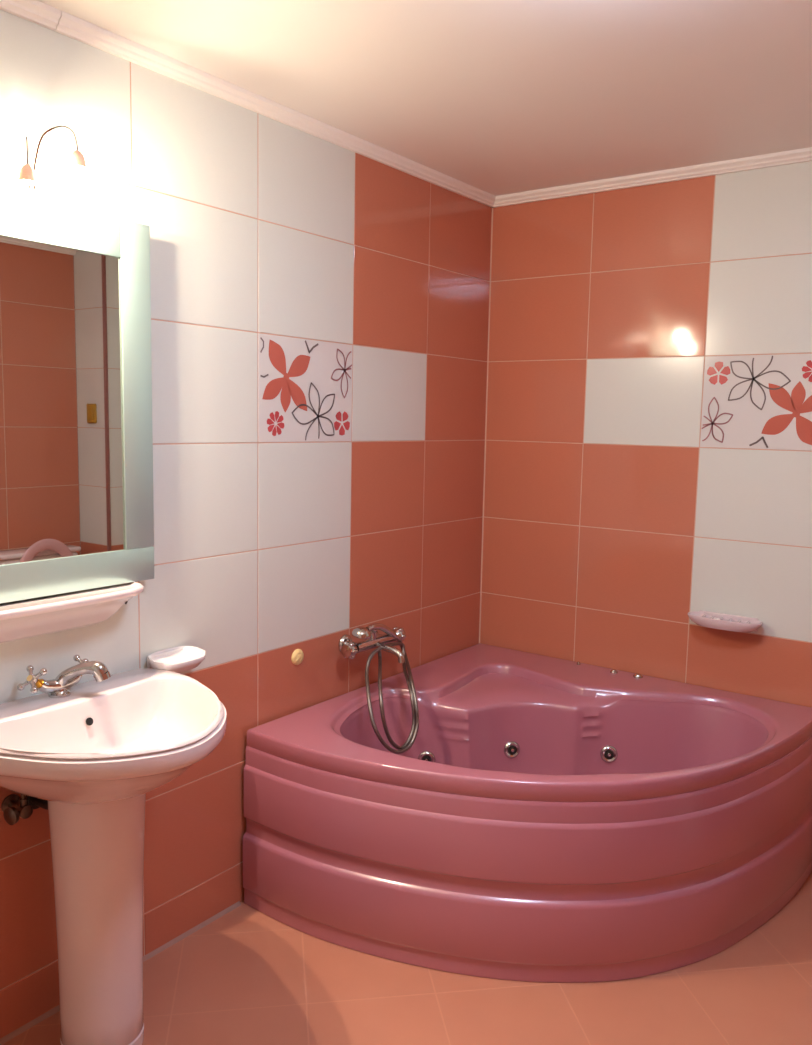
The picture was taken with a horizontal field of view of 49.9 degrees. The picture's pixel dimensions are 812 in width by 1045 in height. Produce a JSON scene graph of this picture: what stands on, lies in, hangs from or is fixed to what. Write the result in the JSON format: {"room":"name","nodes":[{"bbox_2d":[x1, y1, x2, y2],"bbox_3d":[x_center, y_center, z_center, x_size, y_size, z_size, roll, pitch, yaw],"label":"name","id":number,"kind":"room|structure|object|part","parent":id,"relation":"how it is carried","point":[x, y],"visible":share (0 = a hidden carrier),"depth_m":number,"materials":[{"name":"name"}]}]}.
{"room":"bathroom","nodes":[
{"label":"bathroom","id":0,"kind":"room"},
{"bbox_2d":[0,9,491,1038],"bbox_3d":[-0.812,0.032,2.321,0.101,2.457,3.750,6,8,36],"label":"wall","id":1,"kind":"structure","parent":0,"point":[320,307],"depth_m":2.68,"materials":[{"name":"beige tile"}]},
{"bbox_2d":[1,794,32,824],"bbox_3d":[-0.934,0.660,2.088,0.083,0.108,0.068,6,8,36],"label":"angle valve","id":2,"kind":"object","parent":1,"relation":"attached to","point":[13,807],"visible":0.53,"depth_m":2.08,"materials":[{"name":"silver metal"}]},
{"bbox_3d":[-0.929,0.692,2.067,0.042,0.042,0.030,4,7,25],"label":"handle","id":3,"kind":"part","parent":2,"relation":"part of","materials":[{"name":"silver metal"}]},
{"bbox_2d":[0,0,60,29],"bbox_3d":[-1.328,-1.097,1.334,0.036,0.035,1.742,6,8,36],"label":"trim","id":4,"kind":"structure","parent":1,"relation":"attached to","point":[35,11],"depth_m":1.98,"materials":[{"name":"white paint"}]},
{"bbox_2d":[26,795,47,809],"bbox_3d":[-0.890,0.683,2.152,0.083,0.068,0.068,6,8,36],"label":"pipe","id":5,"kind":"object","parent":1,"relation":"attached to","point":[36,803],"visible":0.21,"depth_m":2.14,"materials":[{"name":"black rubber"}]},
{"bbox_2d":[10,125,86,201],"bbox_3d":[-0.826,-0.818,1.968,0.147,0.165,0.166,6,8,36],"label":"lamp","id":6,"kind":"object","parent":1,"relation":"attached to","point":[27,175],"visible":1,"depth_m":1.97,"materials":[{"name":"glass"}]},
{"bbox_3d":[-0.821,-0.757,1.894,0.042,0.038,0.042,6,8,36],"label":"lamp shade","id":7,"kind":"part","parent":6,"relation":"part of","materials":[{"name":"beige"}]},
{"bbox_3d":[-0.838,-0.800,1.935,0.007,0.104,0.102,-1,7,-21],"label":"stem","id":8,"kind":"part","parent":6,"relation":"part of","materials":[{"name":"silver metal"}]},
{"bbox_3d":[-0.798,-0.828,1.988,0.105,0.150,0.012,1,7,-3],"label":"stem","id":9,"kind":"part","parent":6,"relation":"part of","materials":[{"name":"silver metal"}]},
{"bbox_3d":[-0.748,-0.827,1.988,0.042,0.038,0.042,6,8,36],"label":"lamp shade","id":10,"kind":"part","parent":6,"relation":"part of","materials":[{"name":"beige"}]},
{"bbox_2d":[0,582,143,642],"bbox_3d":[-0.848,0.231,2.112,0.120,0.102,0.500,6,8,36],"label":"shelf","id":11,"kind":"object","parent":1,"relation":"attached to","point":[27,618],"visible":0.97,"depth_m":2.12,"materials":[{"name":"white"}]},
{"bbox_2d":[0,191,153,602],"bbox_3d":[-0.869,-0.284,2.077,0.040,0.926,0.613,6,8,36],"label":"wall mirror","id":12,"kind":"object","parent":1,"relation":"attached to","point":[77,511],"visible":1,"depth_m":2.13,"materials":[{"name":"silver mirror"}]},
{"bbox_2d":[0,901,240,1044],"bbox_3d":[-1.216,1.310,1.858,0.010,0.010,2.320,6,8,36],"label":"baseboard","id":13,"kind":"structure","parent":1,"relation":"attached to","point":[56,1009],"depth_m":2.52,"materials":[{"name":"beige tile"}]},
{"bbox_2d":[147,646,205,672],"bbox_3d":[-0.638,0.388,2.441,0.100,0.053,0.170,6,8,36],"label":"soap dish","id":14,"kind":"object","parent":1,"relation":"attached to","point":[181,658],"visible":0.91,"depth_m":2.44,"materials":[{"name":"white ceramic"}]},
{"bbox_3d":[-0.674,0.387,2.467,0.012,0.048,0.136,6,8,36],"label":"plate","id":15,"kind":"part","parent":14,"relation":"part of","materials":[{"name":"white ceramic"}]},
{"bbox_2d":[54,11,495,207],"bbox_3d":[-0.217,-1.251,2.838,0.036,0.035,2.006,6,8,36],"label":"trim","id":16,"kind":"structure","parent":1,"relation":"attached to","point":[71,26],"depth_m":2.50,"materials":[{"name":"white paint"}]},
{"bbox_2d":[291,649,303,664],"bbox_3d":[-0.358,0.449,2.909,0.013,0.054,0.054,6,8,36],"label":"plug","id":17,"kind":"object","parent":1,"relation":"attached to","point":[297,657],"visible":1,"depth_m":2.90,"materials":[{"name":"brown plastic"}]},
{"bbox_2d":[338,623,418,753],"bbox_3d":[-0.102,0.559,3.067,0.264,0.388,0.423,0,7,-10],"label":"mixer","id":18,"kind":"object","parent":1,"relation":"attached to","point":[348,648],"visible":1,"depth_m":3.03,"materials":[{"name":"silver metal"}]},
{"bbox_3d":[-0.195,0.442,3.025,0.066,0.059,0.047,6,8,36],"label":"handle","id":19,"kind":"part","parent":18,"relation":"part of","materials":[{"name":"silver metal"}]},
{"bbox_3d":[-0.058,0.459,3.100,0.130,0.063,0.028,6,8,36],"label":"spout","id":20,"kind":"part","parent":18,"relation":"part of","materials":[{"name":"silver metal"}]},
{"bbox_3d":[-0.031,0.419,3.247,0.066,0.059,0.047,6,8,36],"label":"handle","id":21,"kind":"part","parent":18,"relation":"part of","materials":[{"name":"silver metal"}]},
{"bbox_2d":[479,208,492,642],"bbox_3d":[0.338,-0.107,3.793,0.004,2.437,0.004,6,8,36],"label":"trim","id":22,"kind":"structure","parent":1,"relation":"attached to","point":[492,208],"depth_m":3.76,"materials":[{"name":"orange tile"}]},
{"bbox_2d":[2,872,811,1044],"bbox_3d":[0.270,1.418,1.664,2.850,0.100,3.950,6,8,36],"label":"floor","id":23,"kind":"structure","parent":0,"point":[247,976],"depth_m":2.35,"materials":[{"name":"tile"}]},
{"bbox_2d":[0,668,226,1044],"bbox_3d":[-0.684,0.868,2.062,0.550,0.862,0.636,6,8,36],"label":"washbasin","id":24,"kind":"object","parent":23,"relation":"on","point":[94,753],"visible":0.99,"depth_m":2.04,"materials":[{"name":"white ceramic"}]},
{"bbox_2d":[17,655,110,697],"bbox_3d":[-0.813,0.382,2.108,0.144,0.090,0.196,6,8,36],"label":"tap","id":25,"kind":"object","parent":24,"relation":"on","point":[58,687],"visible":1,"depth_m":2.11,"materials":[{"name":"silver metal"}]},
{"bbox_3d":[-0.887,0.372,2.071,0.063,0.055,0.044,5,8,28],"label":"handle","id":26,"kind":"part","parent":25,"relation":"part of","materials":[{"name":"silver metal"}]},
{"bbox_3d":[-0.801,0.360,2.188,0.063,0.055,0.044,8,9,44],"label":"handle","id":27,"kind":"part","parent":25,"relation":"part of","materials":[{"name":"silver metal"}]},
{"bbox_3d":[-0.789,0.371,2.127,0.144,0.072,0.038,2,7,5],"label":"spout","id":28,"kind":"part","parent":25,"relation":"part of","materials":[{"name":"silver metal"}]},
{"bbox_2d":[0,668,226,803],"bbox_3d":[-0.678,0.538,2.024,0.550,0.198,0.636,6,8,36],"label":"basin","id":29,"kind":"object","parent":24,"relation":"in","point":[121,738],"depth_m":2.03,"materials":[{"name":"white ceramic"}]},
{"bbox_2d":[243,643,811,982],"bbox_3d":[0.471,0.930,2.909,1.422,0.584,1.426,6,8,36],"label":"bathtub","id":30,"kind":"object","parent":23,"relation":"on","point":[544,818],"visible":0.99,"depth_m":2.54,"materials":[{"name":"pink plastic"}]},
{"bbox_2d":[508,746,515,753],"bbox_3d":[0.390,0.836,3.211,0.031,0.031,0.006,0,7,-13],"label":"jet","id":31,"kind":"object","parent":30,"relation":"attached to","point":[511,749],"depth_m":3.21,"materials":[{"name":"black metal"}]},
{"bbox_2d":[247,643,811,801],"bbox_3d":[0.470,0.876,2.916,1.404,0.457,1.408,6,8,36],"label":"basin","id":32,"kind":"object","parent":30,"relation":"in","point":[497,724],"depth_m":3.13,"materials":[{"name":"pink plastic"}]},
{"bbox_2d":[605,750,612,758],"bbox_3d":[0.741,0.846,3.187,0.031,0.031,0.007,2,7,8],"label":"jet","id":33,"kind":"object","parent":30,"relation":"attached to","point":[608,753],"depth_m":3.18,"materials":[{"name":"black metal"}]},
{"bbox_2d":[38,0,811,195],"bbox_3d":[0.321,-1.136,1.365,2.850,0.100,3.950,6,8,36],"label":"ceiling","id":34,"kind":"structure","parent":0,"point":[494,97],"depth_m":2.31,"materials":[{"name":"paint"}]},
{"bbox_2d":[480,161,811,706],"bbox_3d":[1.322,-0.021,3.140,2.370,2.457,0.101,6,8,36],"label":"wall","id":35,"kind":"structure","parent":0,"point":[648,466],"depth_m":3.31,"materials":[{"name":"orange tile"}]},
{"bbox_2d":[491,147,811,207],"bbox_3d":[1.306,-1.233,2.943,2.370,0.035,0.036,6,8,36],"label":"trim","id":36,"kind":"structure","parent":35,"relation":"attached to","point":[805,154],"depth_m":3.20,"materials":[{"name":"white paint"}]},
{"bbox_2d":[688,610,762,632],"bbox_3d":[1.157,0.365,3.174,0.265,0.048,0.104,6,8,36],"label":"soap dish","id":37,"kind":"object","parent":35,"relation":"attached to","point":[715,620],"visible":1,"depth_m":3.16,"materials":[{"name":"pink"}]}
]}

